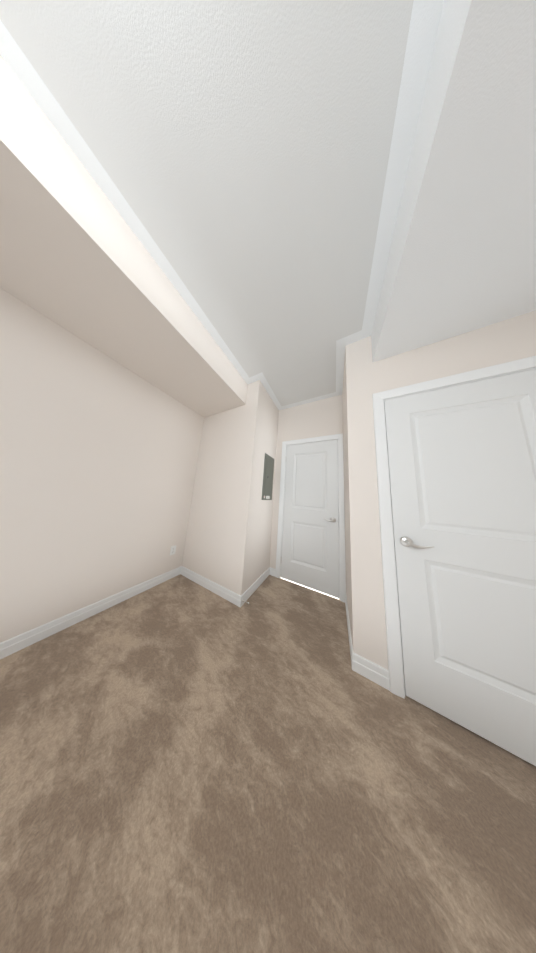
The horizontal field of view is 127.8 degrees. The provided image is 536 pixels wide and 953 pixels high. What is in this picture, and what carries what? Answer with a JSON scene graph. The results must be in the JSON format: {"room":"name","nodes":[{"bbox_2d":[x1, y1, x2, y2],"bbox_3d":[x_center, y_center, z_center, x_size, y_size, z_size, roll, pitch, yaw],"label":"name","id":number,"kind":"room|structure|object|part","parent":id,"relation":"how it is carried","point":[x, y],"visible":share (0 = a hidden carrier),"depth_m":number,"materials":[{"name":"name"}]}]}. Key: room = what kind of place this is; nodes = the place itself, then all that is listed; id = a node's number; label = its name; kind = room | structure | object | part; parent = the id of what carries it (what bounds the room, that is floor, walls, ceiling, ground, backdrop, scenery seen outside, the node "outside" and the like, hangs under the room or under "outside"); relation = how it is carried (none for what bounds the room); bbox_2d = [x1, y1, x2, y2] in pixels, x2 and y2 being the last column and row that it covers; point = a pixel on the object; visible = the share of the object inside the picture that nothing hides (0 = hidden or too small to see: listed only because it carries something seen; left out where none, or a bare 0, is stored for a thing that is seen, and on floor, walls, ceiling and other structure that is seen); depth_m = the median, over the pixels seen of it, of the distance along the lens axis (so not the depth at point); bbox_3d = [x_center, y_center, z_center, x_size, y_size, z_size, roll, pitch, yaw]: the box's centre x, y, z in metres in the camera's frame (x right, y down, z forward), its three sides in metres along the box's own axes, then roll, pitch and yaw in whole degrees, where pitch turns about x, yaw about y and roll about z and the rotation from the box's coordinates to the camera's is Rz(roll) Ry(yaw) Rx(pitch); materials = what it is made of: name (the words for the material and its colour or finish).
{"room":"empty bedroom","nodes":[
{"label":"empty bedroom","id":0,"kind":"room"},
{"bbox_2d":[0,288,203,642],"bbox_3d":[-2.145,-0.300,0.321,0.150,2.750,4.100,-1,-10,27],"label":"wall","id":1,"kind":"structure","parent":0,"point":[99,452],"depth_m":1.14,"materials":[{"name":"beige paint"}]},
{"bbox_2d":[0,567,179,658],"bbox_3d":[-2.127,1.018,0.152,0.013,0.100,3.950,-1,-10,27],"label":"baseboard","id":2,"kind":"structure","parent":1,"relation":"attached to","point":[8,647],"depth_m":1.11,"materials":[{"name":"white wood"}]},
{"bbox_2d":[170,545,176,554],"bbox_3d":[-1.296,1.009,1.795,0.007,0.115,0.070,-1,-10,27],"label":"electrical outlet plate","id":3,"kind":"object","parent":1,"relation":"attached to","point":[173,550],"visible":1,"depth_m":1.80,"materials":[{"name":"white plastic"}]},
{"bbox_2d":[0,0,413,405],"bbox_3d":[-0.236,-1.624,0.333,3.565,0.120,5.400,-1,-10,27],"label":"ceiling","id":4,"kind":"structure","parent":0,"point":[240,149],"depth_m":0.59,"materials":[{"name":"white paint"}]},
{"bbox_2d":[0,55,247,417],"bbox_3d":[-1.576,-1.491,0.337,0.870,0.320,3.950,-1,-10,27],"label":"beam","id":5,"kind":"structure","parent":4,"relation":"attached to","point":[77,259],"depth_m":0.81,"materials":[{"name":"beige paint"}]},
{"bbox_2d":[0,0,443,409],"bbox_3d":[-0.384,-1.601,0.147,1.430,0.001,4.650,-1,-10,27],"label":"crown molding","id":6,"kind":"structure","parent":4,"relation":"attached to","point":[424,24],"depth_m":0.62,"materials":[{"name":"paint"}]},
{"bbox_2d":[371,0,535,361],"bbox_3d":[0.517,-1.521,-0.725,0.965,0.300,3.950,-1,-10,27],"label":"beam","id":7,"kind":"structure","parent":4,"relation":"attached to","point":[461,257],"depth_m":0.54,"materials":[{"name":"paint"}]},
{"bbox_2d":[182,380,278,594],"bbox_3d":[-0.458,0.136,2.451,1.220,2.750,1.300,-1,-10,27],"label":"wall","id":8,"kind":"structure","parent":0,"point":[228,539],"depth_m":1.79,"materials":[{"name":"beige paint"}]},
{"bbox_2d":[180,566,243,606],"bbox_3d":[-0.754,1.335,1.633,1.053,0.100,0.013,-1,-10,27],"label":"baseboard","id":9,"kind":"structure","parent":8,"relation":"attached to","point":[237,599],"depth_m":1.57,"materials":[{"name":"white wood"}]},
{"bbox_2d":[240,567,271,606],"bbox_3d":[-0.118,1.389,1.709,0.040,0.100,0.690,-1,-10,27],"label":"baseboard","id":10,"kind":"structure","parent":8,"relation":"attached to","point":[259,581],"depth_m":1.67,"materials":[{"name":"white wood"}]},
{"bbox_2d":[262,453,273,499],"bbox_3d":[0.012,0.016,2.021,0.010,0.685,0.335,-1,-10,27],"label":"electrical panel","id":11,"kind":"object","parent":8,"relation":"attached to","point":[267,487],"visible":1,"depth_m":2.00,"materials":[{"name":"grey metal"}]},
{"bbox_2d":[0,574,535,952],"bbox_3d":[-0.427,1.197,-0.094,3.565,0.100,5.400,-1,-10,27],"label":"floor","id":12,"kind":"structure","parent":0,"point":[187,765],"depth_m":0.52,"materials":[{"name":"carpet"}]},
{"bbox_2d":[282,578,338,598],"bbox_3d":[0.550,1.499,1.810,0.754,0.004,0.118,-1,-10,27],"label":"threshold","id":13,"kind":"object","parent":12,"relation":"on","point":[310,588],"visible":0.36,"depth_m":1.75,"materials":[{"name":"white"}]},
{"bbox_2d":[270,395,345,568],"bbox_3d":[0.746,0.183,2.227,1.130,2.750,0.600,-1,-10,27],"label":"wall","id":14,"kind":"structure","parent":0,"point":[322,417],"depth_m":2.12,"materials":[{"name":"beige paint"}]},
{"bbox_2d":[281,440,338,597],"bbox_3d":[0.588,0.475,1.902,0.763,2.032,0.087,-1,-10,27],"label":"door","id":15,"kind":"structure","parent":14,"relation":"in","point":[310,547],"depth_m":1.88,"materials":[{"name":"white wood"}]},
{"bbox_3d":[0.841,0.575,1.752,0.178,0.067,0.082,-1,-10,27],"label":"handle","id":16,"kind":"part","parent":15,"relation":"part of","materials":[{"name":"silver metal"}]},
{"bbox_2d":[275,433,345,602],"bbox_3d":[0.612,0.452,1.962,0.910,2.123,0.138,-1,-10,27],"label":"door frame","id":17,"kind":"structure","parent":14,"relation":"attached to","point":[339,437],"depth_m":1.86,"materials":[{"name":"white wood"}]},
{"bbox_2d":[342,361,351,636],"bbox_3d":[0.936,0.082,1.477,0.110,2.750,0.580,-1,-10,27],"label":"wall","id":18,"kind":"structure","parent":0,"point":[347,559],"depth_m":1.43,"materials":[{"name":"beige paint"}]},
{"bbox_2d":[345,593,355,671],"bbox_3d":[0.763,1.379,1.248,0.013,0.100,0.713,-1,-10,27],"label":"baseboard","id":19,"kind":"structure","parent":18,"relation":"attached to","point":[353,655],"depth_m":1.03,"materials":[{"name":"white wood"}]},
{"bbox_2d":[345,310,535,669],"bbox_3d":[1.328,0.048,1.073,1.175,2.750,0.450,-1,-10,27],"label":"wall","id":20,"kind":"structure","parent":0,"point":[501,342],"depth_m":1.02,"materials":[{"name":"beige paint"}]},
{"bbox_2d":[372,356,535,698],"bbox_3d":[1.310,0.328,0.832,0.971,2.123,0.138,-1,-10,27],"label":"door frame","id":21,"kind":"structure","parent":20,"relation":"attached to","point":[394,657],"depth_m":0.93,"materials":[{"name":"white wood"}]},
{"bbox_2d":[384,369,535,765],"bbox_3d":[1.281,0.351,0.775,0.814,2.032,0.087,-1,-10,27],"label":"door","id":22,"kind":"structure","parent":20,"relation":"in","point":[462,466],"depth_m":0.80,"materials":[{"name":"white wood"}]},
{"bbox_3d":[0.989,0.456,0.902,0.178,0.067,0.082,-1,-10,27],"label":"handle","id":23,"kind":"part","parent":22,"relation":"part of","materials":[{"name":"silver metal"}]}
]}

